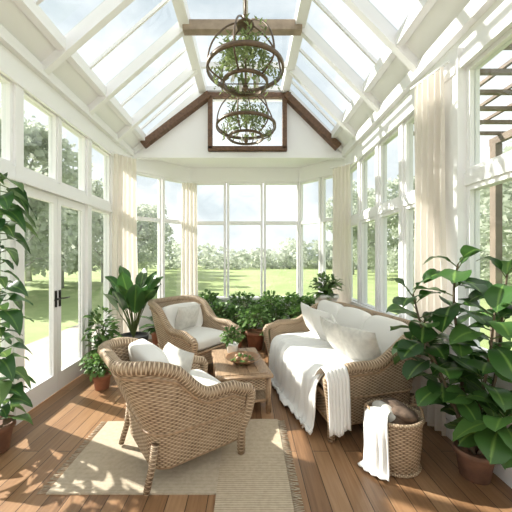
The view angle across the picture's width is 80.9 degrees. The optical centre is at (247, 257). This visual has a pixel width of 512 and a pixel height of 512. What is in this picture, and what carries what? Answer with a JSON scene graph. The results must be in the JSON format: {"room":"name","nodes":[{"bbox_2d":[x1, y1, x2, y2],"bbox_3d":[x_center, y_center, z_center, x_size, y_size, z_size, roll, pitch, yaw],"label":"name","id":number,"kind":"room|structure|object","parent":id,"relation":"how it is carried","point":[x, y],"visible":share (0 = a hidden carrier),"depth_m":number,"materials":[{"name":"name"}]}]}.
{"room":"sunroom","nodes":[
{"label":"sunroom","id":0,"kind":"room"},
{"bbox_2d":[0,43,129,425],"bbox_3d":[-2.140,-0.200,1.775,0.128,3.400,7.160,0,0,0],"label":"window frame","id":1,"kind":"structure","parent":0,"point":[8,59],"depth_m":3.16,"materials":[{"name":"white paint"}]},
{"bbox_2d":[0,73,12,164],"bbox_3d":[-2.140,-1.200,2.320,0.080,0.760,0.730,0,0,0],"label":"window","id":2,"kind":"structure","parent":1,"relation":"in","point":[6,84],"depth_m":2.65,"materials":[{"name":"white paint"}]},
{"bbox_2d":[0,179,12,414],"bbox_3d":[-2.140,0.400,2.320,0.080,2.200,0.730,0,0,0],"label":"window","id":3,"kind":"structure","parent":1,"relation":"in","point":[8,243],"depth_m":2.65,"materials":[{"name":"white paint"}]},
{"bbox_2d":[24,91,56,182],"bbox_3d":[-2.140,-1.200,3.042,0.080,0.760,0.535,0,0,0],"label":"window","id":4,"kind":"structure","parent":1,"relation":"in","point":[52,117],"depth_m":3.27,"materials":[{"name":"white paint"}]},
{"bbox_2d":[24,185,60,413],"bbox_3d":[-2.108,0.395,3.051,0.113,2.170,0.553,0,0,0],"label":"door","id":5,"kind":"structure","parent":1,"relation":"in","point":[45,388],"depth_m":3.26,"materials":[{"name":"white paint"}]},
{"bbox_2d":[0,24,134,212],"bbox_3d":[-2.105,-1.300,1.775,0.170,1.220,7.150,0,0,0],"label":"trim","id":6,"kind":"structure","parent":1,"relation":"attached to","point":[7,39],"depth_m":3.22,"materials":[{"name":"white paint"}]},
{"bbox_2d":[57,196,84,390],"bbox_3d":[-2.108,0.395,3.614,0.113,2.170,0.563,0,0,0],"label":"door","id":7,"kind":"structure","parent":1,"relation":"in","point":[68,373],"depth_m":3.68,"materials":[{"name":"white paint"}]},
{"bbox_2d":[61,118,85,193],"bbox_3d":[-2.140,-1.200,3.623,0.080,0.760,0.545,0,0,0],"label":"window","id":8,"kind":"structure","parent":1,"relation":"in","point":[82,139],"depth_m":3.86,"materials":[{"name":"white paint"}]},
{"bbox_2d":[92,207,109,334],"bbox_3d":[-2.140,0.400,4.280,0.080,2.200,0.590,0,0,0],"label":"window","id":9,"kind":"structure","parent":1,"relation":"in","point":[106,214],"depth_m":4.54,"materials":[{"name":"white paint"}]},
{"bbox_2d":[92,142,109,202],"bbox_3d":[-2.140,-1.200,4.280,0.080,0.760,0.590,0,0,0],"label":"window","id":10,"kind":"structure","parent":1,"relation":"in","point":[94,146],"depth_m":4.54,"materials":[{"name":"white paint"}]},
{"bbox_2d":[110,151,139,337],"bbox_3d":[-1.906,-0.065,4.661,0.091,3.070,0.480,0,0,41],"label":"curtain","id":11,"kind":"object","parent":1,"relation":"hanging from","point":[124,229],"visible":0.61,"depth_m":4.65,"materials":[{"name":"fabric"}]},
{"bbox_2d":[132,158,190,338],"bbox_3d":[-1.660,-0.175,5.764,1.267,3.350,0.150,0,0,-42],"label":"wall","id":12,"kind":"structure","parent":0,"point":[153,167],"depth_m":5.66,"materials":[{"name":"white paint"}]},
{"bbox_2d":[136,172,161,297],"bbox_3d":[-1.905,-0.360,5.562,0.610,2.400,0.080,0,0,-42],"label":"window","id":13,"kind":"structure","parent":12,"relation":"in","point":[148,219],"depth_m":5.72,"materials":[{"name":"white paint"}]},
{"bbox_2d":[162,177,186,297],"bbox_3d":[-1.435,-0.360,5.987,0.610,2.400,0.080,0,0,-42],"label":"window","id":14,"kind":"structure","parent":12,"relation":"in","point":[164,179],"depth_m":5.78,"materials":[{"name":"white paint"}]},
{"bbox_2d":[180,181,198,295],"bbox_3d":[-1.170,-0.025,6.000,0.384,2.990,0.077,0,0,-15],"label":"curtain","id":15,"kind":"object","parent":12,"relation":"hanging from","point":[189,249],"visible":0.8,"depth_m":6.00,"materials":[{"name":"fabric"}]},
{"bbox_2d":[131,102,345,159],"bbox_3d":[-0.170,-2.402,5.405,3.940,1.235,0.130,0,0,0],"label":"wall","id":16,"kind":"structure","parent":0,"point":[188,140],"depth_m":5.37,"materials":[{"name":"white paint"}]},
{"bbox_2d":[140,91,340,151],"bbox_3d":[-0.127,-2.416,5.308,3.527,1.031,0.130,0,0,0],"label":"frame","id":17,"kind":"object","parent":16,"relation":"attached to","point":[287,97],"visible":0.99,"depth_m":5.29,"materials":[{"name":"brown wood"}]},
{"bbox_2d":[213,99,281,145],"bbox_3d":[-0.010,-2.405,5.420,1.340,0.910,0.080,0,0,0],"label":"window","id":18,"kind":"structure","parent":16,"relation":"in","point":[214,100],"depth_m":5.41,"materials":[{"name":"white paint"}]},
{"bbox_2d":[159,160,325,167],"bbox_3d":[-0.170,-1.889,5.850,4.060,0.082,0.860,0,0,0],"label":"ceiling","id":19,"kind":"structure","parent":0,"point":[187,163],"depth_m":5.87,"materials":[{"name":"white paint"}]},
{"bbox_2d":[190,168,298,329],"bbox_3d":[-0.065,-0.175,6.185,2.270,3.350,0.150,0,0,0],"label":"wall","id":20,"kind":"structure","parent":0,"point":[226,175],"depth_m":6.15,"materials":[{"name":"white paint"}]},
{"bbox_2d":[194,182,225,297],"bbox_3d":[-0.822,-0.360,6.200,0.733,2.400,0.080,0,0,0],"label":"window","id":21,"kind":"structure","parent":20,"relation":"in","point":[200,183],"depth_m":6.16,"materials":[{"name":"white paint"}]},
{"bbox_2d":[227,182,262,297],"bbox_3d":[-0.065,-0.360,6.200,0.733,2.400,0.080,0,0,0],"label":"window","id":22,"kind":"structure","parent":20,"relation":"in","point":[260,222],"depth_m":6.16,"materials":[{"name":"white paint"}]},
{"bbox_2d":[264,182,298,297],"bbox_3d":[0.692,-0.360,6.200,0.733,2.400,0.080,0,0,0],"label":"window","id":23,"kind":"structure","parent":20,"relation":"in","point":[265,183],"depth_m":6.16,"materials":[{"name":"white paint"}]},
{"bbox_2d":[0,336,511,511],"bbox_3d":[-0.170,1.560,2.200,4.180,0.120,8.240,0,0,0],"label":"floor","id":24,"kind":"structure","parent":0,"point":[330,478],"depth_m":2.11,"materials":[{"name":"brown wood"}]},
{"bbox_2d":[0,172,40,453],"bbox_3d":[-1.861,0.397,2.317,0.389,2.206,0.574,0,0,0],"label":"potted plant","id":25,"kind":"object","parent":24,"relation":"on","point":[14,317],"visible":1,"depth_m":2.34,"materials":[{"name":"plant"}]},
{"bbox_2d":[79,353,111,390],"bbox_3d":[-1.660,1.279,3.442,0.504,0.442,0.427,0,0,0],"label":"potted leafy plant","id":26,"kind":"object","parent":24,"relation":"on","point":[101,377],"visible":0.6,"depth_m":3.37,"materials":[{"name":"green plant"}]},
{"bbox_2d":[80,305,122,372],"bbox_3d":[-1.843,1.058,3.919,0.426,0.885,0.690,0,0,0],"label":"potted plant","id":27,"kind":"object","parent":24,"relation":"on","point":[99,338],"visible":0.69,"depth_m":3.86,"materials":[{"name":"green plant"}]},
{"bbox_2d":[36,421,222,494],"bbox_3d":[-0.551,1.495,2.320,1.581,0.010,0.841,0,0,0],"label":"jute rug","id":28,"kind":"object","parent":24,"relation":"on","point":[105,466],"visible":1,"depth_m":2.09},
{"bbox_2d":[97,337,255,495],"bbox_3d":[-0.572,1.054,2.308,0.999,0.853,0.839,0,0,-36],"label":"wicker armchair","id":29,"kind":"object","parent":28,"relation":"on","point":[177,413],"visible":1,"depth_m":2.00,"materials":[{"name":"wicker"}]},
{"bbox_2d":[102,265,162,340],"bbox_3d":[-1.597,0.804,4.364,0.863,1.393,0.897,0,0,-43],"label":"potted plant","id":30,"kind":"object","parent":24,"relation":"on","point":[134,298],"visible":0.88,"depth_m":4.20,"materials":[{"name":"green plant"}]},
{"bbox_2d":[139,316,158,346],"bbox_3d":[-1.502,1.230,5.048,0.868,0.539,0.818,0,0,0],"label":"potted palm","id":31,"kind":"object","parent":24,"relation":"on","point":[152,332],"visible":0.27,"depth_m":4.94,"materials":[{"name":"plant"}]},
{"bbox_2d":[148,295,240,364],"bbox_3d":[-0.782,1.034,4.117,1.081,0.922,0.908,0,0,36],"label":"wicker armchair","id":32,"kind":"object","parent":24,"relation":"on","point":[189,323],"visible":0.77,"depth_m":3.99,"materials":[{"name":"wicker"}]},
{"bbox_2d":[197,289,221,312],"bbox_3d":[-0.792,1.051,5.773,0.719,0.898,0.656,0,0,0],"label":"potted leafy plant","id":33,"kind":"object","parent":24,"relation":"on","point":[209,296],"visible":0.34,"depth_m":5.74,"materials":[{"name":"green plant"}]},
{"bbox_2d":[209,300,235,318],"bbox_3d":[-0.488,1.136,5.512,0.581,0.728,0.574,0,0,28],"label":"potted leafy plant","id":34,"kind":"object","parent":24,"relation":"on","point":[220,313],"visible":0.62,"depth_m":5.45,"materials":[{"name":"green plant"}]},
{"bbox_2d":[222,305,253,330],"bbox_3d":[-0.190,1.166,5.334,0.729,0.668,0.737,0,0,10],"label":"potted fern","id":35,"kind":"object","parent":24,"relation":"on","point":[239,311],"visible":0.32,"depth_m":5.34,"materials":[{"name":"green plant"}]},
{"bbox_2d":[238,324,245,347],"bbox_3d":[-0.198,1.281,4.841,0.376,0.438,0.387,0,0,-38],"label":"potted leafy plant","id":36,"kind":"object","parent":24,"relation":"on","point":[242,332],"visible":0.16,"depth_m":4.81,"materials":[{"name":"green plant"}]},
{"bbox_2d":[211,347,273,413],"bbox_3d":[-0.100,1.307,3.280,0.556,0.386,0.916,0,0,-10],"label":"wicker coffee table","id":37,"kind":"object","parent":24,"relation":"on","point":[257,373],"visible":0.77,"depth_m":2.94,"materials":[{"name":"brown wood"}]},
{"bbox_2d":[219,325,244,352],"bbox_3d":[-0.189,0.952,3.532,0.326,0.322,0.339,0,0,0],"label":"potted leafy plant","id":38,"kind":"object","parent":37,"relation":"on","point":[231,346],"visible":1,"depth_m":3.48,"materials":[{"name":"green plant"}]},
{"bbox_2d":[225,351,259,365],"bbox_3d":[-0.053,1.069,3.187,0.372,0.112,0.372,0,0,0],"label":"wooden bowl","id":39,"kind":"object","parent":37,"relation":"on","point":[241,358],"visible":1,"depth_m":3.19,"materials":[{"name":"brown wood"}]},
{"bbox_2d":[225,291,259,335],"bbox_3d":[-0.102,1.065,5.798,0.708,0.870,0.688,0,0,0],"label":"potted leafy plant","id":40,"kind":"object","parent":24,"relation":"on","point":[244,304],"visible":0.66,"depth_m":5.75,"materials":[{"name":"green plant"}]},
{"bbox_2d":[237,304,271,350],"bbox_3d":[0.105,1.121,4.936,0.599,0.757,0.583,0,0,0],"label":"potted leafy plant","id":41,"kind":"object","parent":24,"relation":"on","point":[254,339],"visible":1,"depth_m":4.86,"materials":[{"name":"green plant"}]},
{"bbox_2d":[214,419,304,511],"bbox_3d":[0.068,1.490,1.732,0.536,0.019,2.064,0,0,0],"label":"runner rug","id":42,"kind":"object","parent":24,"relation":"on","point":[256,480],"visible":1,"depth_m":2.04,"materials":[{"name":"fabric"}]},
{"bbox_2d":[254,290,285,326],"bbox_3d":[0.419,1.057,5.760,0.705,0.887,0.694,0,0,0],"label":"potted leafy plant","id":43,"kind":"object","parent":24,"relation":"on","point":[273,299],"visible":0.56,"depth_m":5.69,"materials":[{"name":"green plant"}]},
{"bbox_2d":[256,303,286,328],"bbox_3d":[0.474,1.152,5.314,0.720,0.697,0.721,0,0,34],"label":"potted fern","id":44,"kind":"object","parent":24,"relation":"on","point":[274,317],"visible":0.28,"depth_m":5.29,"materials":[{"name":"green plant"}]},
{"bbox_2d":[274,292,303,318],"bbox_3d":[0.811,1.059,5.515,0.688,0.882,0.674,0,0,-44],"label":"potted fern","id":45,"kind":"object","parent":24,"relation":"on","point":[289,301],"visible":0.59,"depth_m":5.45,"materials":[{"name":"green plant"}]},
{"bbox_2d":[282,304,301,318],"bbox_3d":[0.836,1.133,5.009,0.606,0.733,0.579,0,0,0],"label":"potted leafy plant","id":46,"kind":"object","parent":24,"relation":"on","point":[298,309],"visible":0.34,"depth_m":4.99,"materials":[{"name":"green plant"}]},
{"bbox_2d":[293,292,314,316],"bbox_3d":[1.127,1.054,5.302,0.703,0.893,0.657,0,0,0],"label":"potted leafy plant","id":47,"kind":"object","parent":24,"relation":"on","point":[308,300],"visible":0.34,"depth_m":5.30,"materials":[{"name":"green plant"}]},
{"bbox_2d":[263,300,424,443],"bbox_3d":[0.956,1.031,3.353,1.147,0.928,1.827,0,0,-13],"label":"wicker sofa","id":48,"kind":"object","parent":24,"relation":"on","point":[364,335],"visible":0.7,"depth_m":2.68,"materials":[{"name":"wicker"}]},
{"bbox_2d":[269,331,358,434],"bbox_3d":[0.712,1.190,3.215,0.820,0.587,1.321,0,0,-13],"label":"throw blanket","id":49,"kind":"object","parent":48,"relation":"on","point":[294,359],"visible":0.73,"depth_m":3.03,"materials":[{"name":"white fabric"}]},
{"bbox_2d":[314,362,350,436],"bbox_3d":[0.674,1.111,2.448,0.221,0.547,0.295,0,0,-13],"label":"throw blanket","id":50,"kind":"object","parent":48,"relation":"on","point":[337,376],"visible":1,"depth_m":2.31,"materials":[{"name":"white fabric"}]},
{"bbox_2d":[363,399,424,478],"bbox_3d":[1.070,1.290,2.210,0.410,0.419,0.410,0,0,0],"label":"wicker basket","id":51,"kind":"object","parent":24,"relation":"on","point":[405,441],"visible":0.62,"depth_m":2.04,"materials":[{"name":"wicker"}]},
{"bbox_2d":[358,406,390,481],"bbox_3d":[0.914,1.292,2.090,0.245,0.403,0.240,0,0,0],"label":"towel","id":52,"kind":"object","parent":51,"relation":"on","point":[375,461],"visible":0.97,"depth_m":2.08,"materials":[{"name":"white fabric"}]},
{"bbox_2d":[372,397,418,424],"bbox_3d":[1.087,1.160,2.227,0.280,0.170,0.299,0,0,0],"label":"folded blankets","id":53,"kind":"object","parent":51,"relation":"in","point":[400,413],"visible":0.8,"depth_m":2.13,"materials":[{"name":"brown fabric"}]},
{"bbox_2d":[386,245,511,484],"bbox_3d":[1.317,0.709,1.991,0.726,1.582,0.880,0,0,0],"label":"potted plant","id":54,"kind":"object","parent":24,"relation":"on","point":[482,440],"visible":1,"depth_m":1.92,"materials":[{"name":"plant"}]},
{"bbox_3d":[1.240,1.188,4.778,0.300,0.626,0.304,0,0,0],"label":"plant stand","id":55,"kind":"object","parent":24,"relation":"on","visible":0},
{"bbox_2d":[304,271,342,303],"bbox_3d":[1.240,0.540,4.780,0.616,0.668,0.644,0,0,-21],"label":"potted fern","id":56,"kind":"object","parent":55,"relation":"on","point":[326,288],"visible":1,"depth_m":4.68,"materials":[{"name":"green plant"}]},
{"bbox_2d":[299,159,343,305],"bbox_3d":[1.424,-0.175,5.800,0.150,3.350,1.068,0,0,-43],"label":"wall","id":57,"kind":"structure","parent":0,"point":[321,169],"depth_m":5.81,"materials":[{"name":"white paint"}]},
{"bbox_2d":[299,182,299,296],"bbox_3d":[-0.170,-0.175,5.772,4.071,3.350,0.974,0,0,0],"label":"trim","id":58,"kind":"structure","parent":57,"relation":"attached to","point":[299,182],"depth_m":6.14,"materials":[{"name":"white paint"}]},
{"bbox_2d":[300,177,320,296],"bbox_3d":[1.252,-0.360,6.005,0.080,2.400,0.510,0,0,-43],"label":"window","id":59,"kind":"structure","parent":57,"relation":"in","point":[318,220],"depth_m":6.02,"materials":[{"name":"white paint"}]},
{"bbox_2d":[321,175,332,292],"bbox_3d":[1.617,-0.360,5.615,0.080,2.400,0.510,0,0,-43],"label":"window","id":60,"kind":"structure","parent":57,"relation":"in","point":[324,219],"depth_m":5.76,"materials":[{"name":"white paint"}]},
{"bbox_2d":[344,0,511,427],"bbox_3d":[1.779,-0.200,1.810,0.178,3.400,7.220,0,0,0],"label":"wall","id":61,"kind":"structure","parent":0,"point":[457,179],"depth_m":2.50,"materials":[{"name":"white paint"}]},
{"bbox_2d":[0,0,470,153],"bbox_3d":[-0.170,-2.455,1.810,3.940,1.260,7.220,0,0,0],"label":"roof frame","id":62,"kind":"object","parent":61,"relation":"on","point":[25,20],"visible":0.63,"depth_m":3.52,"materials":[{"name":"white paint"}]},
{"bbox_2d":[182,19,301,35],"bbox_3d":[-0.070,-2.920,3.800,1.500,0.130,0.110,0,0,0],"label":"ceiling beam","id":63,"kind":"structure","parent":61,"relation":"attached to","point":[196,27],"depth_m":3.75,"materials":[{"name":"brown wood"}]},
{"bbox_2d":[206,0,283,100],"bbox_3d":[-0.030,-2.407,3.300,0.854,1.166,0.854,0,0,0],"label":"lantern chandelier","id":64,"kind":"object","parent":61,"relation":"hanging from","point":[232,48],"visible":1,"depth_m":3.21,"materials":[{"name":"brown metal"}]},
{"bbox_2d":[216,56,275,144],"bbox_3d":[-0.030,-2.353,4.500,0.904,1.275,0.904,0,0,0],"label":"lantern chandelier","id":65,"kind":"object","parent":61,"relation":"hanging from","point":[243,113],"visible":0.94,"depth_m":4.40,"materials":[{"name":"brown metal"}]},
{"bbox_2d":[330,163,351,303],"bbox_3d":[1.581,-0.050,5.081,0.090,3.040,0.432,0,0,-40],"label":"curtain","id":66,"kind":"object","parent":61,"relation":"hanging from","point":[341,251],"visible":0.71,"depth_m":5.06,"materials":[{"name":"fabric"}]},
{"bbox_2d":[350,163,356,217],"bbox_3d":[1.800,-1.110,5.050,0.080,0.860,0.580,0,0,0],"label":"window","id":67,"kind":"structure","parent":61,"relation":"in","point":[352,169],"depth_m":5.30,"materials":[{"name":"white paint"}]},
{"bbox_2d":[351,222,356,301],"bbox_3d":[1.800,0.080,5.050,0.080,1.320,0.580,0,0,0],"label":"window","id":68,"kind":"structure","parent":61,"relation":"in","point":[353,224],"depth_m":5.30,"materials":[{"name":"white paint"}]},
{"bbox_2d":[361,216,374,308],"bbox_3d":[1.800,0.080,4.390,0.080,1.320,0.580,0,0,0],"label":"window","id":69,"kind":"structure","parent":61,"relation":"in","point":[363,255],"depth_m":4.64,"materials":[{"name":"white paint"}]},
{"bbox_2d":[361,147,374,213],"bbox_3d":[1.800,-1.110,4.390,0.080,0.860,0.580,0,0,0],"label":"window","id":70,"kind":"structure","parent":61,"relation":"in","point":[371,153],"depth_m":4.64,"materials":[{"name":"white paint"}]},
{"bbox_2d":[379,208,398,316],"bbox_3d":[1.800,0.080,3.740,0.080,1.320,0.560,0,0,0],"label":"window","id":71,"kind":"structure","parent":61,"relation":"in","point":[382,259],"depth_m":3.98,"materials":[{"name":"white paint"}]},
{"bbox_2d":[379,126,398,206],"bbox_3d":[1.800,-1.110,3.740,0.080,0.860,0.560,0,0,0],"label":"window","id":72,"kind":"structure","parent":61,"relation":"in","point":[383,144],"depth_m":3.98,"materials":[{"name":"white paint"}]},
{"bbox_2d":[404,203,414,319],"bbox_3d":[1.800,0.080,3.090,0.080,1.320,0.580,0,0,0],"label":"window","id":73,"kind":"structure","parent":61,"relation":"in","point":[408,230],"depth_m":3.34,"materials":[{"name":"white paint"}]},
{"bbox_2d":[404,113,414,196],"bbox_3d":[1.800,-1.110,3.090,0.080,0.860,0.580,0,0,0],"label":"window","id":74,"kind":"structure","parent":61,"relation":"in","point":[408,129],"depth_m":3.34,"materials":[{"name":"white paint"}]},
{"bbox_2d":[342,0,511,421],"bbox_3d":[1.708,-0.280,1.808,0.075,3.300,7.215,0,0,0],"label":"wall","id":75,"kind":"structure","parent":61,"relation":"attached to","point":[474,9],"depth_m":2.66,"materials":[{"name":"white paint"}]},
{"bbox_2d":[410,61,449,435],"bbox_3d":[1.601,-0.075,2.660,0.078,3.090,0.408,0,0,-14],"label":"curtain","id":76,"kind":"object","parent":61,"relation":"hanging from","point":[429,102],"visible":0.7,"depth_m":2.63,"materials":[{"name":"fabric"}]},
{"bbox_2d":[410,390,511,487],"bbox_3d":[1.708,1.430,1.790,0.073,0.140,7.180,0,0,0],"label":"baseboard","id":77,"kind":"structure","parent":61,"relation":"attached to","point":[505,475],"depth_m":2.03,"materials":[{"name":"white paint"}]},
{"bbox_2d":[466,27,511,172],"bbox_3d":[1.800,-1.110,1.980,0.080,0.860,0.880,0,0,0],"label":"window","id":78,"kind":"structure","parent":61,"relation":"in","point":[473,69],"depth_m":2.38,"materials":[{"name":"white paint"}]},
{"bbox_2d":[466,171,511,352],"bbox_3d":[1.800,0.080,1.980,0.080,1.320,0.880,0,0,0],"label":"window","id":79,"kind":"structure","parent":61,"relation":"in","point":[506,177],"depth_m":2.38,"materials":[{"name":"white paint"}]},
{"label":"outside","id":80,"kind":"structure","parent":0,"visible":0},
{"bbox_2d":[0,260,511,349],"bbox_3d":[0.000,2.050,170.000,440.000,0.100,460.000,0,0,0],"label":"lawn","id":81,"kind":"structure","parent":80,"point":[281,281],"depth_m":19.67,"materials":[{"name":"green plant"}]},
{"bbox_2d":[25,163,48,280],"bbox_3d":[-18.942,-3.236,25.918,6.018,10.495,6.660,0,0,2],"label":"tree","id":82,"kind":"object","parent":81,"relation":"on","point":[28,275],"visible":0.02,"depth_m":25.80,"materials":[{"name":"green plant"}]},
{"bbox_2d":[0,101,94,276],"bbox_3d":[-10.495,-2.434,13.292,5.471,8.887,6.054,0,0,40],"label":"tree","id":83,"kind":"object","parent":81,"relation":"on","point":[35,139],"visible":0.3,"depth_m":13.49,"materials":[{"name":"green plant"}]},
{"bbox_2d":[0,324,102,389],"bbox_3d":[-3.105,1.770,2.000,1.670,0.460,10.000,0,0,0],"label":"terrace","id":84,"kind":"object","parent":81,"relation":"on","point":[37,367],"visible":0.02,"depth_m":4.84,"materials":[{"name":"stone"}]},
{"bbox_2d":[0,165,102,287],"bbox_3d":[-12.531,-2.065,19.829,6.509,8.149,6.178,0,0,-10],"label":"tree","id":85,"kind":"object","parent":81,"relation":"on","point":[97,229],"visible":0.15,"depth_m":19.18,"materials":[{"name":"green plant"}]},
{"bbox_2d":[92,178,142,281],"bbox_3d":[-11.993,-2.318,24.909,5.471,8.656,6.054,0,0,33],"label":"tree","id":86,"kind":"object","parent":81,"relation":"on","point":[98,191],"visible":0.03,"depth_m":23.82,"materials":[{"name":"green plant"}]},
{"bbox_2d":[98,203,173,273],"bbox_3d":[-11.701,-1.792,31.219,7.124,7.603,6.500,0,0,-35],"label":"tree","id":87,"kind":"object","parent":81,"relation":"on","point":[143,257],"visible":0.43,"depth_m":30.91,"materials":[{"name":"green plant"}]},
{"bbox_2d":[137,202,172,273],"bbox_3d":[-12.902,-2.642,38.026,6.660,9.305,6.018,0,0,22],"label":"tree","id":88,"kind":"object","parent":81,"relation":"on","point":[167,227],"visible":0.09,"depth_m":37.73,"materials":[{"name":"green plant"}]},
{"bbox_2d":[32,237,506,269],"bbox_3d":[1.518,-0.832,59.039,151.141,6.572,19.825,0,0,0],"label":"treeline","id":89,"kind":"object","parent":81,"relation":"on","point":[238,260],"visible":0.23,"depth_m":55.23,"materials":[{"name":"green plant"}]},
{"bbox_2d":[326,189,374,274],"bbox_3d":[12.591,-3.247,35.956,6.018,10.516,6.660,0,0,-27],"label":"tree","id":90,"kind":"object","parent":81,"relation":"on","point":[330,208],"visible":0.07,"depth_m":36.02,"materials":[{"name":"green plant"}]},
{"bbox_2d":[332,180,389,271],"bbox_3d":[10.988,-2.758,29.091,5.471,9.537,6.054,0,0,29],"label":"tree","id":91,"kind":"object","parent":81,"relation":"on","point":[371,250],"visible":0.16,"depth_m":28.46,"materials":[{"name":"green plant"}]},
{"bbox_2d":[355,210,391,263],"bbox_3d":[16.800,-2.647,43.725,8.142,9.316,7.428,0,0,43],"label":"tree","id":92,"kind":"object","parent":81,"relation":"on","point":[388,233],"visible":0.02,"depth_m":42.71,"materials":[{"name":"green plant"}]},
{"bbox_2d":[367,175,414,285],"bbox_3d":[12.085,-2.289,21.981,5.198,8.596,5.752,0,0,-41],"label":"tree","id":93,"kind":"object","parent":81,"relation":"on","point":[392,221],"visible":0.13,"depth_m":21.75,"materials":[{"name":"green plant"}]},
{"bbox_2d":[387,213,486,258],"bbox_3d":[16.105,-2.730,26.293,7.464,9.483,6.809,0,0,27],"label":"tree","id":94,"kind":"object","parent":81,"relation":"on","point":[392,241],"visible":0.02,"depth_m":28.15,"materials":[{"name":"green plant"}]},
{"bbox_2d":[397,201,511,277],"bbox_3d":[10.776,-1.273,16.031,4.952,6.562,5.428,0,0,15],"label":"tree","id":95,"kind":"object","parent":81,"relation":"on","point":[483,255],"visible":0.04,"depth_m":15.25,"materials":[{"name":"green plant"}]},
{"bbox_2d":[413,43,511,341],"bbox_3d":[3.225,-0.100,3.000,2.550,4.200,4.600,0,0,0],"label":"pergola","id":96,"kind":"object","parent":81,"relation":"on","point":[495,144],"visible":0.18,"depth_m":5.14,"materials":[{"name":"brown wood"}]},
{"bbox_2d":[480,141,511,285],"bbox_3d":[9.139,-0.751,9.339,5.089,5.515,4.643,0,0,-34],"label":"tree","id":97,"kind":"object","parent":81,"relation":"on","point":[507,186],"visible":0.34,"depth_m":9.03,"materials":[{"name":"green plant"}]}
]}

